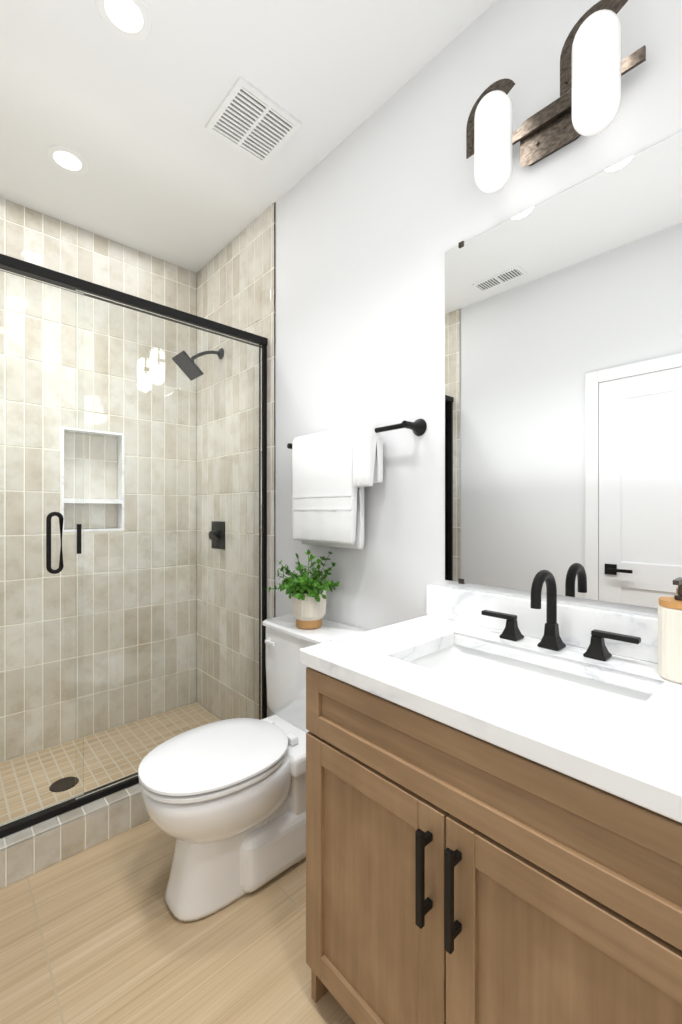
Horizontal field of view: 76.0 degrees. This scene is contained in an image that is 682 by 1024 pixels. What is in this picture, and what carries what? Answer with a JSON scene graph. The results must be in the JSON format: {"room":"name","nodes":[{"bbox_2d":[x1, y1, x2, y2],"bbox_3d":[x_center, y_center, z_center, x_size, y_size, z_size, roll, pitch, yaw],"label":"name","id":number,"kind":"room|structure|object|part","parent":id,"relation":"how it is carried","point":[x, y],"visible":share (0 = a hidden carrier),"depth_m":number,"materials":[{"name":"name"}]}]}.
{"room":"bathroom","nodes":[
{"label":"bathroom","id":0,"kind":"room"},
{"bbox_2d":[6,433,197,760],"bbox_3d":[-1.594,-0.145,2.291,1.665,2.740,0.200,0,0,-43],"label":"wall","id":1,"kind":"structure","parent":0,"point":[110,728],"depth_m":2.44,"materials":[{"name":"beige tile"}]},
{"bbox_2d":[64,432,116,528],"bbox_3d":[-1.403,-0.170,2.440,0.282,0.526,0.011,0,0,-43],"label":"tile niche","id":2,"kind":"object","parent":1,"relation":"attached to","point":[110,480],"depth_m":2.44,"materials":[{"name":"beige tile"}]},
{"bbox_2d":[65,433,116,528],"bbox_3d":[-1.404,-0.170,2.441,0.282,0.526,0.007,0,0,-43],"label":"tile grout","id":3,"kind":"object","parent":2,"relation":"attached to","point":[89,459],"depth_m":2.44,"materials":[{"name":"white"}]},
{"bbox_2d":[61,426,123,531],"bbox_3d":[-1.371,-0.170,2.404,0.306,0.550,0.088,0,0,-43],"label":"trim","id":4,"kind":"structure","parent":1,"relation":"attached to","point":[120,467],"depth_m":2.43,"materials":[{"name":"stone"}]},
{"bbox_2d":[0,197,196,761],"bbox_3d":[-1.522,-0.155,2.214,1.645,2.720,0.011,0,0,-43],"label":"tile","id":5,"kind":"structure","parent":1,"relation":"attached to","point":[180,297],"depth_m":2.38,"materials":[{"name":"beige tile"}]},
{"bbox_2d":[0,199,196,760],"bbox_3d":[-1.523,-0.155,2.215,1.645,2.720,0.007,0,0,-43],"label":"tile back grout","id":6,"kind":"structure","parent":5,"relation":"attached to","point":[43,491],"depth_m":2.32,"materials":[{"name":"white"}]},
{"bbox_2d":[0,702,355,1023],"bbox_3d":[-0.399,1.265,0.996,1.865,0.120,3.705,0,0,-43],"label":"floor","id":7,"kind":"structure","parent":0,"point":[99,933],"depth_m":1.26,"materials":[{"name":"wood"}]},
{"bbox_2d":[49,777,78,791],"bbox_3d":[-1.224,1.203,1.932,0.112,0.003,0.112,0,0,-43],"label":"floor drain","id":8,"kind":"object","parent":7,"relation":"attached to","point":[68,784],"depth_m":1.93,"materials":[{"name":"black metal"}]},
{"bbox_2d":[138,614,366,921],"bbox_3d":[-0.302,0.838,1.538,0.768,0.775,0.470,0,0,-43],"label":"toilet","id":9,"kind":"object","parent":7,"relation":"on","point":[224,801],"visible":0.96,"depth_m":1.38,"materials":[{"name":"white ceramic"}]},
{"bbox_3d":[-0.410,0.812,1.438,0.469,0.016,0.384,0,0,-43],"label":"seat","id":10,"kind":"part","parent":9,"relation":"part of","materials":[{"name":"white plastic"}]},
{"bbox_3d":[-0.408,0.785,1.440,0.478,0.026,0.388,0,0,-43],"label":"seat lid","id":11,"kind":"part","parent":9,"relation":"part of","materials":[{"name":"white plastic"}]},
{"bbox_3d":[-0.397,0.924,1.450,0.496,0.202,0.378,0,0,-43],"label":"bowl","id":12,"kind":"part","parent":9,"relation":"part of","materials":[{"name":"white ceramic"}]},
{"bbox_3d":[-0.283,0.525,1.758,0.020,0.027,0.069,0,0,-43],"label":"lever","id":13,"kind":"part","parent":9,"relation":"part of","materials":[{"name":"white plastic"}]},
{"bbox_2d":[268,549,339,628],"bbox_3d":[-0.129,0.294,1.715,0.310,0.309,0.303,0,0,-43],"label":"plant","id":14,"kind":"object","parent":9,"relation":"on","point":[308,595],"visible":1,"depth_m":1.66,"materials":[{"name":"green plant"}]},
{"bbox_3d":[-0.126,0.432,1.714,0.104,0.034,0.104,0,0,-43],"label":"pot","id":15,"kind":"part","parent":14,"relation":"part of","materials":[{"name":"brown"}]},
{"bbox_3d":[-0.101,0.461,1.724,0.220,0.022,0.470,0,0,-43],"label":"tank lid","id":16,"kind":"part","parent":9,"relation":"part of","materials":[{"name":"white ceramic"}]},
{"bbox_2d":[299,585,681,1023],"bbox_3d":[0.372,0.734,0.959,0.579,0.982,0.851,0,0,-43],"label":"bathroom vanity","id":17,"kind":"object","parent":7,"relation":"on","point":[493,827],"visible":1,"depth_m":0.79,"materials":[{"name":"brown wood"}]},
{"bbox_3d":[0.056,0.836,0.944,0.019,0.573,0.288,0,0,-43],"label":"door rail frame","id":18,"kind":"part","parent":17,"relation":"part of","materials":[{"name":"brown wood"}]},
{"bbox_3d":[0.059,0.836,0.947,0.007,0.457,0.288,0,0,-43],"label":"door panel","id":19,"kind":"part","parent":17,"relation":"part of","materials":[{"name":"brown wood"}]},
{"bbox_3d":[0.056,0.836,0.944,0.019,0.573,0.404,0,0,-43],"label":"door stile frame","id":20,"kind":"part","parent":17,"relation":"part of","materials":[{"name":"brown wood"}]},
{"bbox_2d":[299,614,681,860],"bbox_3d":[0.383,0.361,0.969,0.549,0.036,0.851,0,0,-43],"label":"countertop","id":21,"kind":"structure","parent":17,"relation":"on","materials":[{"name":"stone"}]},
{"bbox_2d":[481,570,640,660],"bbox_3d":[0.506,0.242,1.082,0.131,0.200,0.380,0,0,-43],"label":"faucet","id":22,"kind":"object","parent":21,"relation":"on","point":[551,639],"visible":0.98,"depth_m":1.09,"materials":[{"name":"black metal"}]},
{"bbox_3d":[0.443,0.311,1.208,0.048,0.062,0.109,0,0,-43],"label":"handle","id":23,"kind":"part","parent":22,"relation":"part of","materials":[{"name":"black metal"}]},
{"bbox_3d":[0.501,0.215,1.077,0.117,0.145,0.023,0,0,-43],"label":"spout","id":24,"kind":"part","parent":22,"relation":"part of","materials":[{"name":"black metal"}]},
{"bbox_3d":[0.535,0.312,1.109,0.052,0.060,0.052,0,0,-43],"label":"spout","id":25,"kind":"part","parent":22,"relation":"part of","materials":[{"name":"black metal"}]},
{"bbox_3d":[0.627,0.311,1.009,0.048,0.062,0.109,0,0,-43],"label":"handle","id":26,"kind":"part","parent":22,"relation":"part of","materials":[{"name":"black metal"}]},
{"bbox_2d":[658,577,681,683],"bbox_3d":[0.693,0.239,0.891,0.088,0.207,0.077,0,0,-43],"label":"soap dispenser","id":27,"kind":"object","parent":21,"relation":"on","point":[669,638],"visible":1,"depth_m":0.88,"materials":[{"name":"white ceramic"}]},
{"bbox_3d":[0.194,0.464,0.795,0.019,0.154,0.715,0,0,-43],"label":"drawer rail frame","id":28,"kind":"part","parent":17,"relation":"part of","materials":[{"name":"brown wood"}]},
{"bbox_3d":[0.197,0.464,0.797,0.007,0.058,0.715,0,0,-43],"label":"drawer panel","id":29,"kind":"part","parent":17,"relation":"part of","materials":[{"name":"brown wood"}]},
{"bbox_3d":[0.332,0.836,0.645,0.019,0.573,0.404,0,0,-43],"label":"door stile frame","id":30,"kind":"part","parent":17,"relation":"part of","materials":[{"name":"brown wood"}]},
{"bbox_3d":[0.332,0.836,0.645,0.019,0.573,0.288,0,0,-43],"label":"door rail frame","id":31,"kind":"part","parent":17,"relation":"part of","materials":[{"name":"brown wood"}]},
{"bbox_3d":[0.335,0.836,0.648,0.007,0.457,0.288,0,0,-43],"label":"door panel","id":32,"kind":"part","parent":17,"relation":"part of","materials":[{"name":"brown wood"}]},
{"bbox_2d":[0,0,495,272],"bbox_3d":[-0.399,-1.565,0.996,1.865,0.100,3.705,0,0,-43],"label":"ceiling","id":33,"kind":"structure","parent":0,"point":[167,176],"depth_m":1.58,"materials":[{"name":"white paint"}]},
{"bbox_2d":[46,145,88,174],"bbox_3d":[-1.177,-1.513,1.880,0.156,0.003,0.156,0,0,-43],"label":"recessed light","id":34,"kind":"object","parent":33,"relation":"in","point":[67,159],"visible":1,"depth_m":1.87,"materials":[{"name":"white plastic"}]},
{"bbox_2d":[95,0,151,40],"bbox_3d":[-0.658,-1.513,1.325,0.156,0.003,0.156,0,0,-43],"label":"recessed light","id":35,"kind":"object","parent":33,"relation":"in","point":[130,16],"visible":1,"depth_m":1.33,"materials":[{"name":"white plastic"}]},
{"bbox_2d":[205,76,301,165],"bbox_3d":[-0.342,-1.509,1.705,0.270,0.012,0.270,0,0,-43],"label":"ceiling vent","id":36,"kind":"object","parent":33,"relation":"in","point":[258,95],"visible":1,"depth_m":1.69,"materials":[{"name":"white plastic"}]},
{"bbox_2d":[200,0,681,718],"bbox_3d":[0.250,-0.145,1.595,0.100,2.740,3.705,0,0,-43],"label":"wall","id":37,"kind":"structure","parent":0,"point":[384,208],"depth_m":1.54,"materials":[{"name":"white paint"}]},
{"bbox_2d":[197,202,275,719],"bbox_3d":[-0.618,-0.155,2.453,0.011,2.720,0.864,0,0,-43],"label":"tile","id":38,"kind":"structure","parent":37,"relation":"attached to","point":[248,265],"depth_m":2.42,"materials":[{"name":"beige tile"}]},
{"bbox_2d":[172,348,223,380],"bbox_3d":[-0.787,-0.846,2.437,0.260,0.202,0.150,0,0,-43],"label":"shower head","id":39,"kind":"object","parent":38,"relation":"attached to","point":[184,359],"depth_m":2.39},
{"bbox_2d":[209,521,224,549],"bbox_3d":[-0.728,0.135,2.523,0.056,0.160,0.183,0,0,-43],"label":"shower valve","id":40,"kind":"object","parent":38,"relation":"attached to","point":[219,543],"depth_m":2.52,"materials":[{"name":"black metal"}]},
{"bbox_2d":[197,203,274,713],"bbox_3d":[-0.617,-0.155,2.454,0.007,2.720,0.865,0,0,-43],"label":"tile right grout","id":41,"kind":"structure","parent":38,"relation":"attached to","point":[250,450],"depth_m":2.27,"materials":[{"name":"white"}]},
{"bbox_2d":[287,419,426,548],"bbox_3d":[0.011,-0.094,1.697,0.108,0.468,0.706,0,0,-43],"label":"towel bar","id":42,"kind":"object","parent":37,"relation":"attached to","point":[335,472],"visible":1,"depth_m":1.66,"materials":[{"name":"black"}]},
{"bbox_2d":[292,424,364,548],"bbox_3d":[-0.060,-0.092,1.754,0.074,0.464,0.370,0,0,-43],"label":"towel","id":43,"kind":"object","parent":42,"relation":"hanging from","point":[328,507],"depth_m":1.70,"materials":[{"name":"white fabric"}]},
{"bbox_2d":[352,419,383,487],"bbox_3d":[0.098,-0.209,1.582,0.082,0.238,0.083,0,0,-43],"label":"hand towel","id":44,"kind":"object","parent":42,"relation":"hanging from","point":[367,442],"depth_m":1.56,"materials":[{"name":"white fabric"}]},
{"bbox_2d":[426,585,681,691],"bbox_3d":[0.577,0.293,1.148,0.020,0.100,0.845,0,0,-43],"label":"backsplash","id":45,"kind":"structure","parent":37,"relation":"attached to","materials":[{"name":"stone"}]},
{"bbox_2d":[466,0,645,193],"bbox_3d":[0.521,-1.032,1.125,0.135,0.280,0.426,0,0,-43],"label":"sconce","id":46,"kind":"object","parent":37,"relation":"attached to","point":[594,67],"visible":1,"depth_m":1.11,"materials":[{"name":"white glass"}]},
{"bbox_3d":[0.421,-1.020,1.207,0.100,0.255,0.100,0,0,-43],"label":"lamp shade","id":47,"kind":"part","parent":46,"relation":"part of","materials":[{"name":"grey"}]},
{"bbox_3d":[0.595,-1.020,1.019,0.100,0.255,0.100,0,0,-43],"label":"lamp shade","id":48,"kind":"part","parent":46,"relation":"part of","materials":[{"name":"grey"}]},
{"bbox_2d":[445,131,681,607],"bbox_3d":[0.581,-0.311,1.152,0.010,1.072,0.716,0,0,-43],"label":"mirror","id":49,"kind":"object","parent":37,"relation":"attached to","point":[563,387],"visible":1,"depth_m":1.13,"materials":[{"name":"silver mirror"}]},
{"bbox_3d":[-0.980,1.165,1.626,1.663,0.120,0.120,0,0,-43],"label":"wall","id":50,"kind":"structure","parent":0,"visible":0},
{"bbox_2d":[0,783,149,888],"bbox_3d":[-0.980,1.160,1.627,1.661,0.131,0.141,0,0,-43],"label":"shower curb","id":51,"kind":"structure","parent":50,"relation":"attached to","point":[20,857],"depth_m":1.55,"materials":[{"name":"beige tile"}]},
{"bbox_2d":[0,253,266,837],"bbox_3d":[-0.982,0.115,1.628,1.639,1.956,0.059,0,0,-43],"label":"shower door","id":52,"kind":"structure","parent":51,"relation":"on","point":[28,269],"depth_m":1.76,"materials":[{"name":"black metal"}]},
{"bbox_2d":[0,269,83,825],"bbox_3d":[-1.277,0.121,1.377,0.820,1.894,0.008,0,0,-43],"label":"glass panel","id":53,"kind":"object","parent":52,"relation":"attached to","point":[44,549],"visible":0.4,"depth_m":1.57,"materials":[{"name":"clear glass"}]},
{"bbox_3d":[-1.031,0.110,1.570,0.053,0.223,0.041,0,0,-43],"label":"handle","id":54,"kind":"part","parent":52,"relation":"part of","materials":[{"name":"black metal"}]},
{"bbox_2d":[75,290,261,798],"bbox_3d":[-0.692,0.121,1.895,0.804,1.894,0.008,0,0,-43],"label":"door glass","id":55,"kind":"object","parent":52,"relation":"attached to","point":[260,685],"visible":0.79,"depth_m":1.86,"materials":[{"name":"clear glass"}]},
{"bbox_2d":[77,524,80,553],"bbox_3d":[-0.974,0.100,1.623,0.014,0.110,0.008,0,0,-43],"label":"bumper cover","id":56,"kind":"object","parent":55,"relation":"attached to","point":[78,538],"visible":1,"depth_m":1.62,"materials":[{"name":"black metal"}]},
{"bbox_2d":[0,788,150,886],"bbox_3d":[-0.980,1.161,1.626,1.663,0.129,0.138,0,0,-43],"label":"tile grout","id":57,"kind":"structure","parent":50,"relation":"attached to","point":[6,847],"depth_m":1.53,"materials":[{"name":"white"}]}
]}

